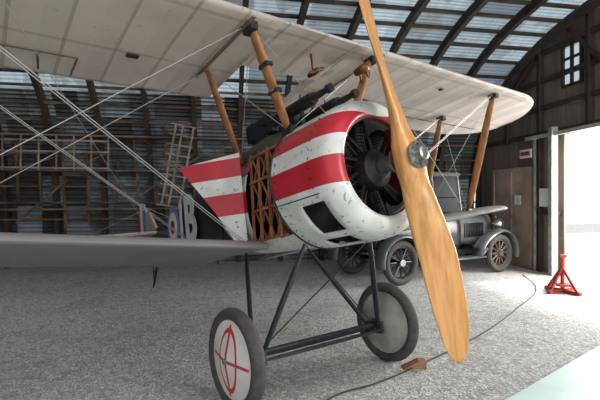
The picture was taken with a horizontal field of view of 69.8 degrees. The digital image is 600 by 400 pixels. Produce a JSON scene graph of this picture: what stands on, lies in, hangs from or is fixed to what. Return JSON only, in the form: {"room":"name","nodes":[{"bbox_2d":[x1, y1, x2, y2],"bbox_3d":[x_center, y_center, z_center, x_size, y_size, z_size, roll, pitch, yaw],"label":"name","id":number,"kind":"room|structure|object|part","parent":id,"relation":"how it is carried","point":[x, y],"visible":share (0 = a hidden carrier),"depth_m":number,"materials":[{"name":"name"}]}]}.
{"room":"aircraft hangar","nodes":[
{"label":"aircraft hangar","id":0,"kind":"room"},
{"bbox_2d":[0,88,478,261],"bbox_3d":[-2.557,-0.372,9.473,14.500,3.645,0.945,0,0,-10],"label":"wall","id":1,"kind":"structure","parent":0,"point":[126,162],"depth_m":9.39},
{"bbox_2d":[156,123,195,207],"bbox_3d":[-2.568,-0.713,8.936,0.802,1.787,0.036,0,0,-10],"label":"skeleton","id":2,"kind":"object","parent":1,"relation":"attached to","point":[168,164],"visible":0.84,"depth_m":8.92,"materials":[{"name":"brown wood"}]},
{"bbox_2d":[0,0,586,98],"bbox_3d":[-1.807,-2.897,5.225,14.500,1.405,7.683,0,0,-10],"label":"ceiling","id":3,"kind":"structure","parent":0,"point":[275,6],"depth_m":8.24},
{"bbox_2d":[0,224,599,399],"bbox_3d":[3.000,1.450,5.000,50.000,0.001,42.000,0,0,0],"label":"floor","id":4,"kind":"structure","parent":0,"point":[70,333],"depth_m":4.71,"materials":[{"name":"grey concrete"}]},
{"bbox_2d":[0,0,532,399],"bbox_3d":[-0.313,-0.054,4.303,6.645,3.009,6.600,0,0,5],"label":"biplane","id":5,"kind":"object","parent":4,"relation":"on","point":[351,169],"visible":1,"depth_m":3.19,"materials":[{"name":"fabric"}]},
{"bbox_3d":[-0.727,-0.019,3.659,0.662,0.762,0.107,0,0,20],"label":"open access panel","id":6,"kind":"part","parent":5,"relation":"part of","materials":[{"name":"paint"}]},
{"bbox_2d":[0,0,599,262],"bbox_3d":[-1.654,-1.067,5.738,13.810,5.034,8.586,0,0,-10],"label":"ribs","id":7,"kind":"object","parent":4,"relation":"on","point":[587,6],"visible":0.3,"depth_m":8.78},
{"bbox_2d":[0,82,480,267],"bbox_3d":[-2.548,-0.403,9.278,14.450,3.710,1.058,0,0,-10],"label":"wall purlins","id":8,"kind":"structure","parent":7,"relation":"attached to","point":[165,137],"depth_m":9.07,"materials":[{"name":"brown wood"}]},
{"bbox_2d":[0,134,108,170],"bbox_3d":[-5.182,-0.940,8.525,2.628,0.700,0.030,0,0,-10],"label":"skeleton","id":9,"kind":"object","parent":8,"relation":"attached to","point":[1,138],"visible":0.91,"depth_m":8.57,"materials":[{"name":"brown wood"}]},
{"bbox_2d":[0,0,580,84],"bbox_3d":[-1.836,-3.000,5.247,14.450,1.160,7.007,0,0,-10],"label":"roof purlins","id":10,"kind":"structure","parent":7,"relation":"attached to","point":[331,2],"depth_m":7.95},
{"bbox_2d":[401,358,425,369],"bbox_3d":[0.980,1.415,3.720,0.200,0.070,0.090,0,0,0],"label":"chock","id":11,"kind":"object","parent":4,"relation":"on","point":[417,363],"visible":1,"depth_m":3.67,"materials":[{"name":"brown wood"}]},
{"bbox_2d":[329,171,518,285],"bbox_3d":[2.551,0.450,8.559,3.757,1.999,1.580,0,0,-31],"label":"vintage car","id":12,"kind":"object","parent":4,"relation":"on","point":[476,231],"visible":0.59,"depth_m":8.34,"materials":[{"name":"silver metal"}]},
{"bbox_3d":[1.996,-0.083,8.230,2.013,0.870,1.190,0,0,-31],"label":"windscreen frame","id":13,"kind":"part","parent":12,"relation":"part of","materials":[{"name":"glass"}]},
{"bbox_2d":[327,274,535,399],"bbox_3d":[2.325,1.438,5.382,0.520,0.012,7.033,0,0,38],"label":"cable","id":14,"kind":"object","parent":4,"relation":"on","point":[331,397],"visible":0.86,"depth_m":3.63,"materials":[{"name":"grey plastic"}]},
{"bbox_2d":[544,255,581,295],"bbox_3d":[4.120,1.153,6.750,0.467,0.585,0.467,0,0,25],"label":"jack stand","id":15,"kind":"object","parent":4,"relation":"on","point":[562,272],"visible":1,"depth_m":6.70,"materials":[{"name":"metal"}]},
{"bbox_2d":[473,5,599,271],"bbox_3d":[5.645,-1.075,4.805,0.030,5.050,12.994,0,0,-10],"label":"wall","id":16,"kind":"structure","parent":0,"point":[499,157],"depth_m":8.61,"materials":[{"name":"brown wood"}]},
{"bbox_2d":[492,166,532,268],"bbox_3d":[4.703,0.370,9.591,0.110,2.140,1.300,0,0,-10],"label":"door","id":17,"kind":"structure","parent":16,"relation":"in","point":[506,183],"depth_m":9.38,"materials":[{"name":"brown wood"}]},
{"bbox_2d":[514,195,520,204],"bbox_3d":[4.712,0.000,9.308,0.010,0.200,0.200,0,0,-10],"label":"paper notice","id":18,"kind":"object","parent":17,"relation":"attached to","point":[517,198],"visible":1,"depth_m":9.31,"materials":[{"name":"white paper"}]},
{"bbox_2d":[520,149,531,158],"bbox_3d":[4.734,-0.970,9.028,0.045,0.180,0.340,0,0,-10],"label":"exit sign","id":19,"kind":"object","parent":16,"relation":"attached to","point":[527,153],"visible":1,"depth_m":8.99,"materials":[{"name":"white paint"}]},
{"bbox_2d":[480,9,599,271],"bbox_3d":[5.475,-1.050,5.279,0.104,5.000,12.000,0,0,-10],"label":"wall frame","id":20,"kind":"structure","parent":16,"relation":"attached to","point":[587,43],"depth_m":8.68,"materials":[{"name":"brown wood"}]},
{"bbox_2d":[539,188,547,206],"bbox_3d":[4.848,-0.050,8.540,0.010,0.360,0.260,0,0,-10],"label":"paper notice","id":21,"kind":"object","parent":16,"relation":"attached to","point":[543,193],"visible":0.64,"depth_m":8.55,"materials":[{"name":"white paper"}]},
{"bbox_2d":[525,122,599,275],"bbox_3d":[5.310,0.025,5.657,0.144,2.850,6.800,0,0,-10],"label":"trim","id":22,"kind":"structure","parent":16,"relation":"attached to","point":[553,132],"depth_m":8.22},
{"bbox_2d":[561,41,583,87],"bbox_3d":[5.043,-2.530,7.970,0.055,0.800,0.475,0,0,-10],"label":"window","id":23,"kind":"structure","parent":16,"relation":"in","point":[572,54],"depth_m":7.95,"materials":[{"name":"white glass"}]},
{"bbox_2d":[506,346,599,399],"bbox_3d":[2.850,1.440,2.650,6.900,0.016,7.300,0,0,0],"label":"floor","id":24,"kind":"structure","parent":0,"point":[579,379],"depth_m":3.36,"materials":[{"name":"green paint"}]},
{"label":"outside","id":25,"kind":"structure","parent":0,"visible":0},
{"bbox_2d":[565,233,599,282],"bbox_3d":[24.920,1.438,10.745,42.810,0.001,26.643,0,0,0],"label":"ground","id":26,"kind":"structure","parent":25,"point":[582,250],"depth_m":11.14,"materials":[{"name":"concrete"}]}
]}

